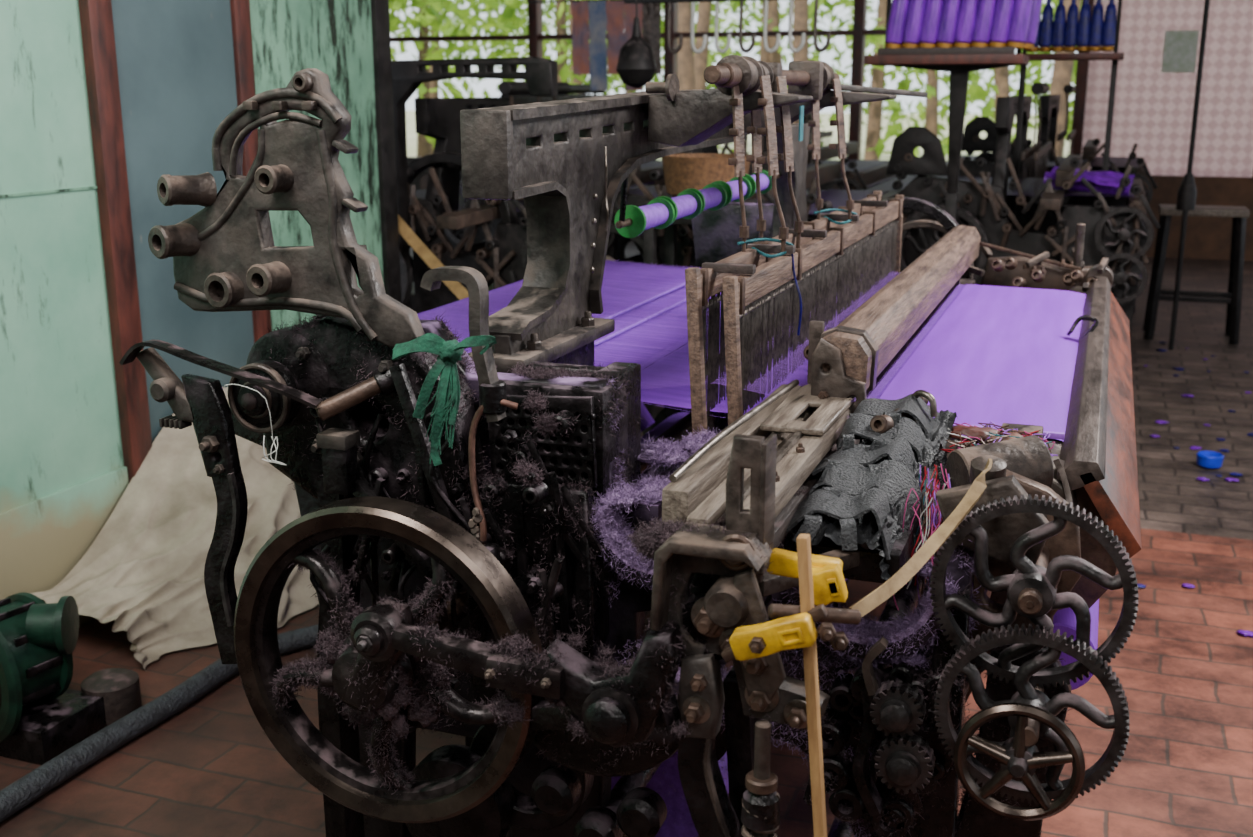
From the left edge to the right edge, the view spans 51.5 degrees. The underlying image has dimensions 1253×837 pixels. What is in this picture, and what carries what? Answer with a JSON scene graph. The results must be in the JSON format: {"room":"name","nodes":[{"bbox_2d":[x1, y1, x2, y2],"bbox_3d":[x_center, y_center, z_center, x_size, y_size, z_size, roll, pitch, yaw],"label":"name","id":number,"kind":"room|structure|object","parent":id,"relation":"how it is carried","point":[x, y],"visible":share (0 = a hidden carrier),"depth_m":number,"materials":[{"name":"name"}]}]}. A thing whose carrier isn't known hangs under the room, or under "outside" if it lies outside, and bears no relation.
{"room":"textile factory","nodes":[
{"label":"textile factory","id":0,"kind":"room"},
{"bbox_2d":[0,0,123,512],"bbox_3d":[-2.018,-0.701,2.165,0.150,3.200,5.880,5,15,19],"label":"wall","id":1,"kind":"structure","parent":0,"point":[60,422],"depth_m":3.42,"materials":[{"name":"green paint"}]},
{"bbox_2d":[0,186,97,197],"bbox_3d":[-2.201,-0.129,1.558,0.006,0.007,4.385,5,15,19],"label":"trim","id":2,"kind":"structure","parent":1,"relation":"attached to","point":[90,187],"depth_m":3.39,"materials":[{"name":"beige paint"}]},
{"bbox_2d":[0,466,128,626],"bbox_3d":[-2.197,0.835,1.800,0.015,0.400,4.385,5,15,19],"label":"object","id":3,"kind":"structure","parent":1,"relation":"attached to","point":[42,539],"depth_m":3.50,"materials":[{"name":"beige paint"}]},
{"bbox_2d":[78,0,151,482],"bbox_3d":[-1.420,-1.036,3.491,0.035,3.200,0.090,5,15,19],"label":"trim","id":4,"kind":"structure","parent":1,"relation":"attached to","point":[96,17],"depth_m":3.60,"materials":[{"name":"brown wood"}]},
{"bbox_2d":[111,0,253,442],"bbox_3d":[-1.321,-1.109,3.781,0.015,3.200,0.550,5,15,19],"label":"door","id":5,"kind":"structure","parent":1,"relation":"in","point":[176,67],"depth_m":3.82,"materials":[{"name":"blue paint"}]},
{"bbox_2d":[230,0,271,343],"bbox_3d":[-1.206,-1.181,4.066,0.030,3.200,0.080,5,15,19],"label":"trim","id":6,"kind":"structure","parent":1,"relation":"attached to","point":[240,9],"depth_m":4.08,"materials":[{"name":"brown wood"}]},
{"bbox_2d":[249,0,382,330],"bbox_3d":[-1.071,-1.278,4.452,0.010,3.200,0.760,5,15,19],"label":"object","id":7,"kind":"structure","parent":1,"relation":"in","point":[332,37],"depth_m":4.55,"materials":[{"name":"green paint"}]},
{"bbox_2d":[370,0,401,302],"bbox_3d":[-0.998,-1.383,4.870,0.210,3.200,0.100,5,15,19],"label":"trim","id":8,"kind":"structure","parent":1,"relation":"attached to","point":[380,18],"depth_m":4.91,"materials":[{"name":"wood"}]},
{"bbox_2d":[398,215,468,299],"bbox_3d":[-0.811,-0.701,5.031,0.877,0.632,0.062,12,18,39],"label":"belt","id":9,"kind":"object","parent":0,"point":[412,239],"visible":0.28,"depth_m":5.03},
{"bbox_2d":[0,240,1252,836],"bbox_3d":[-0.059,0.069,5.859,12.000,0.100,14.600,5,15,19],"label":"floor","id":10,"kind":"structure","parent":0,"point":[1184,670],"depth_m":3.21,"materials":[{"name":"tile"}]},
{"bbox_2d":[0,592,141,764],"bbox_3d":[-1.373,0.544,3.016,0.343,0.370,0.367,8,16,29],"label":"motor","id":11,"kind":"object","parent":10,"relation":"on","point":[41,718],"visible":0.98,"depth_m":2.91,"materials":[{"name":"green paint"}]},
{"bbox_2d":[0,624,317,822],"bbox_3d":[-1.116,0.724,2.935,0.266,0.055,1.847,8,16,29],"label":"pipe","id":12,"kind":"object","parent":10,"relation":"on","point":[30,787],"visible":0.66,"depth_m":2.95,"materials":[{"name":"grey metal"}]},
{"bbox_2d":[31,387,318,670],"bbox_3d":[-1.093,0.236,3.822,0.582,0.552,1.211,5,15,19],"label":"cloth","id":13,"kind":"object","parent":10,"relation":"on","point":[143,571],"visible":0.37,"depth_m":3.62,"materials":[{"name":"beige fabric"}]},
{"bbox_2d":[391,57,557,307],"bbox_3d":[-0.721,-0.685,5.422,1.020,1.575,0.265,5,15,19],"label":"frame","id":14,"kind":"object","parent":10,"relation":"on","point":[540,74],"visible":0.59,"depth_m":5.16,"materials":[{"name":"metal"}]},
{"bbox_2d":[420,84,663,252],"bbox_3d":[-0.433,-1.536,8.972,1.495,1.490,2.251,5,15,19],"label":"power loom","id":15,"kind":"object","parent":10,"relation":"on","point":[646,168],"visible":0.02,"depth_m":8.53,"materials":[{"name":"metal"}]},
{"bbox_2d":[399,81,692,348],"bbox_3d":[-0.562,-0.845,6.230,1.495,1.490,2.251,5,15,19],"label":"power loom","id":16,"kind":"object","parent":10,"relation":"on","point":[502,259],"visible":0.18,"depth_m":5.43,"materials":[{"name":"metal"}]},
{"bbox_2d":[500,94,655,159],"bbox_3d":[-0.686,-2.080,11.126,1.495,1.490,2.251,5,15,19],"label":"power loom","id":17,"kind":"object","parent":10,"relation":"on","point":[501,95],"visible":0.02,"depth_m":11.30,"materials":[{"name":"metal"}]},
{"bbox_2d":[119,55,1141,836],"bbox_3d":[0.264,0.011,2.792,1.529,1.513,2.838,5,15,19],"label":"power loom","id":18,"kind":"object","parent":10,"relation":"on","point":[487,531],"visible":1,"depth_m":1.75,"materials":[{"name":"black metal"}]},
{"bbox_2d":[479,380,506,414],"bbox_3d":[-0.175,-0.028,1.706,0.036,0.040,0.036,5,15,19],"label":"socket","id":19,"kind":"object","parent":18,"relation":"attached to","point":[492,393],"depth_m":1.69,"materials":[{"name":"black metal"}]},
{"bbox_2d":[682,696,710,723],"bbox_3d":[0.079,0.327,1.462,0.033,0.033,0.005,5,15,19],"label":"washer","id":20,"kind":"object","parent":18,"relation":"in","point":[701,705],"depth_m":1.46,"materials":[{"name":"metal"}]},
{"bbox_2d":[691,596,725,636],"bbox_3d":[0.095,0.219,1.440,0.048,0.048,0.005,5,15,19],"label":"washer","id":21,"kind":"object","parent":18,"relation":"in","point":[698,605],"depth_m":1.44,"materials":[{"name":"metal"}]},
{"bbox_2d":[719,628,735,650],"bbox_3d":[0.118,0.247,1.433,0.033,0.033,0.005,5,15,19],"label":"washer","id":22,"kind":"object","parent":18,"relation":"in","point":[725,634],"depth_m":1.43,"materials":[{"name":"metal"}]},
{"bbox_2d":[719,534,753,570],"bbox_3d":[0.118,0.145,1.407,0.042,0.042,0.008,5,15,19],"label":"washer","id":23,"kind":"object","parent":18,"relation":"in","point":[734,540],"depth_m":1.40,"materials":[{"name":"metal"}]},
{"bbox_2d":[745,688,779,711],"bbox_3d":[0.150,0.307,1.441,0.039,0.039,0.005,5,15,19],"label":"washer","id":24,"kind":"object","parent":18,"relation":"in","point":[772,695],"depth_m":1.43,"materials":[{"name":"metal"}]},
{"bbox_2d":[784,699,806,728],"bbox_3d":[0.189,0.324,1.425,0.033,0.033,0.005,5,15,19],"label":"washer","id":25,"kind":"object","parent":18,"relation":"in","point":[792,707],"depth_m":1.42,"materials":[{"name":"metal"}]},
{"bbox_2d":[643,153,764,434],"bbox_3d":[0.303,-0.417,5.106,0.400,1.210,0.350,5,15,19],"label":"stool","id":26,"kind":"object","parent":10,"relation":"on","point":[684,171],"visible":0.3,"depth_m":4.89,"materials":[{"name":"wood"}]},
{"bbox_2d":[661,153,749,196],"bbox_3d":[0.303,-0.921,4.979,0.350,0.170,0.350,5,15,19],"label":"basket","id":27,"kind":"object","parent":26,"relation":"on","point":[684,171],"depth_m":4.84,"materials":[{"name":"wicker"}]},
{"bbox_2d":[606,136,900,267],"bbox_3d":[0.480,-0.830,6.170,1.495,1.490,2.251,5,15,19],"label":"power loom","id":28,"kind":"object","parent":10,"relation":"on","point":[832,198],"visible":0.13,"depth_m":5.44,"materials":[{"name":"metal"}]},
{"bbox_2d":[650,114,895,218],"bbox_3d":[1.088,-1.557,9.052,1.495,1.490,2.251,5,15,19],"label":"power loom","id":29,"kind":"object","parent":10,"relation":"on","point":[864,174],"visible":0.09,"depth_m":8.54,"materials":[{"name":"metal"}]},
{"bbox_2d":[864,0,1041,235],"bbox_3d":[1.449,-1.605,5.747,0.725,3.200,0.400,5,15,19],"label":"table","id":30,"kind":"object","parent":10,"relation":"on","point":[959,38],"visible":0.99,"depth_m":5.62,"materials":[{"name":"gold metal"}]},
{"bbox_2d":[864,54,1028,65],"bbox_3d":[1.423,-1.588,5.761,0.670,0.040,0.400,5,15,19],"label":"shelf","id":31,"kind":"object","parent":30,"relation":"attached to","point":[879,59],"depth_m":5.60,"materials":[{"name":"brown wood"}]},
{"bbox_2d":[867,82,1159,342],"bbox_3d":[2.060,-1.053,7.056,1.495,1.490,2.251,5,15,19],"label":"power loom","id":32,"kind":"object","parent":10,"relation":"on","point":[1115,230],"visible":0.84,"depth_m":6.27,"materials":[{"name":"metal"}]},
{"bbox_2d":[1043,166,1134,195],"bbox_3d":[2.270,-1.162,6.384,0.423,0.130,0.282,5,15,19],"label":"bolt","id":33,"kind":"object","parent":32,"relation":"on","point":[1105,182],"visible":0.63,"depth_m":6.36,"materials":[{"name":"purple fabric"}]},
{"bbox_2d":[929,85,1157,312],"bbox_3d":[3.043,-1.668,9.495,1.495,1.490,2.251,5,15,19],"label":"power loom","id":34,"kind":"object","parent":10,"relation":"on","point":[972,141],"visible":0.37,"depth_m":8.76,"materials":[{"name":"metal"}]},
{"bbox_2d":[1009,0,1123,228],"bbox_3d":[2.247,-1.820,6.600,0.520,3.200,0.300,5,15,19],"label":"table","id":35,"kind":"object","parent":10,"relation":"on","point":[1097,31],"visible":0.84,"depth_m":6.54,"materials":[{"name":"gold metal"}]},
{"bbox_2d":[1025,53,1123,60],"bbox_3d":[2.247,-1.834,6.596,0.520,0.030,0.300,5,15,19],"label":"shelf","id":36,"kind":"object","parent":35,"relation":"attached to","point":[1033,56],"depth_m":6.47,"materials":[{"name":"brown wood"}]},
{"bbox_2d":[1168,0,1209,349],"bbox_3d":[3.141,-1.948,7.109,0.100,3.200,0.100,5,15,19],"label":"pole","id":37,"kind":"object","parent":10,"relation":"on","point":[1187,192],"visible":1,"depth_m":7.24,"materials":[{"name":"black metal"}]},
{"bbox_2d":[1138,341,1252,636],"bbox_3d":[2.588,0.085,5.566,0.747,0.014,4.529,6,15,21],"label":"scraps","id":38,"kind":"object","parent":10,"relation":"on","point":[1241,632],"visible":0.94,"depth_m":5.37,"materials":[{"name":"purple fabric"}]},
{"bbox_2d":[1143,204,1249,344],"bbox_3d":[3.412,-0.870,7.784,0.524,0.781,0.354,5,15,19],"label":"wooden stool","id":39,"kind":"object","parent":10,"relation":"on","point":[1232,298],"visible":1,"depth_m":7.68,"materials":[{"name":"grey wood"}]},
{"bbox_2d":[1144,175,1252,260],"bbox_3d":[6.101,-1.690,11.153,4.250,0.720,0.120,5,15,19],"label":"wall screen base","id":40,"kind":"object","parent":10,"relation":"on","point":[1206,237],"visible":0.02,"depth_m":11.46,"materials":[{"name":"brown wood"}]},
{"bbox_2d":[1081,0,1252,176],"bbox_3d":[6.087,-3.232,10.726,4.250,2.480,0.002,5,15,19],"label":"wall screen","id":41,"kind":"object","parent":40,"relation":"on","point":[1153,109],"depth_m":11.31,"materials":[{"name":"white"}]},
{"bbox_2d":[1161,30,1198,72],"bbox_3d":[4.775,-3.165,11.215,0.270,0.350,0.020,5,15,19],"label":"notice","id":42,"kind":"object","parent":41,"relation":"attached to","point":[1180,47],"depth_m":11.21,"materials":[{"name":"paper"}]},
{"bbox_2d":[1197,451,1223,468],"bbox_3d":[2.313,0.167,5.155,0.100,0.055,0.100,5,15,19],"label":"plastic cup","id":43,"kind":"object","parent":10,"relation":"on","point":[1207,459],"visible":1,"depth_m":5.12,"materials":[{"name":"blue plastic"}]},
{"bbox_2d":[407,157,846,225],"bbox_3d":[0.477,-2.216,13.179,7.750,0.750,0.150,5,15,19],"label":"wall","id":44,"kind":"structure","parent":0,"point":[416,181],"depth_m":14.02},
{"bbox_2d":[528,0,542,57],"bbox_3d":[-0.925,-3.517,13.325,0.100,3.200,0.150,5,15,19],"label":"trim","id":45,"kind":"structure","parent":44,"relation":"attached to","point":[535,10],"depth_m":13.16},
{"bbox_2d":[390,29,885,41],"bbox_3d":[0.466,-3.760,12.756,7.750,0.050,0.120,5,15,19],"label":"trim","id":46,"kind":"structure","parent":44,"relation":"attached to","point":[866,31],"depth_m":12.73,"materials":[{"name":"black metal"}]},
{"bbox_2d":[664,3,677,81],"bbox_3d":[0.437,-3.395,12.842,0.100,3.200,0.150,5,15,19],"label":"trim","id":47,"kind":"structure","parent":44,"relation":"attached to","point":[670,59],"depth_m":12.72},
{"bbox_2d":[847,0,867,175],"bbox_3d":[2.174,-3.239,12.226,0.100,3.200,0.150,5,15,19],"label":"trim","id":48,"kind":"structure","parent":44,"relation":"attached to","point":[860,6],"depth_m":12.15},
{"bbox_2d":[1069,0,1093,154],"bbox_3d":[4.053,-3.071,11.560,0.100,3.200,0.150,5,15,19],"label":"trim","id":49,"kind":"structure","parent":44,"relation":"attached to","point":[1082,68],"depth_m":11.55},
{"bbox_3d":[-0.007,-3.165,5.189,12.000,0.100,14.900,5,15,19],"label":"ceiling","id":50,"kind":"structure","parent":0,"visible":0},
{"bbox_2d":[527,0,661,90],"bbox_3d":[-0.068,-2.940,8.078,1.210,1.750,0.060,5,15,19],"label":"laundry","id":51,"kind":"object","parent":50,"relation":"hanging from","point":[603,16],"visible":0.81,"depth_m":8.23,"materials":[{"name":"multicoloured fabric"}]},
{"bbox_2d":[616,0,656,87],"bbox_3d":[0.044,-2.308,5.550,0.180,1.740,0.180,5,15,19],"label":"pendant lamp","id":52,"kind":"object","parent":50,"relation":"hanging from","point":[636,65],"visible":0.98,"depth_m":5.68,"materials":[{"name":"metal"}]},
{"bbox_2d":[624,0,830,53],"bbox_3d":[0.461,-2.448,5.789,1.020,1.584,0.045,5,15,19],"label":"hook rail","id":53,"kind":"object","parent":50,"relation":"hanging from","point":[669,2],"visible":1,"depth_m":5.93,"materials":[{"name":"metal"}]},
{"label":"outside","id":54,"kind":"structure","parent":0,"visible":0},
{"bbox_2d":[406,111,1072,160],"bbox_3d":[8.247,-11.209,50.477,100.000,0.001,77.250,5,15,19],"label":"ground","id":55,"kind":"structure","parent":54,"point":[411,134],"depth_m":47.26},
{"bbox_2d":[389,0,1081,159],"bbox_3d":[-0.180,-9.215,26.886,28.062,7.713,20.115,4,15,17],"label":"trees","id":56,"kind":"object","parent":55,"relation":"on","point":[692,65],"visible":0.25,"depth_m":22.89,"materials":[{"name":"green plant"}]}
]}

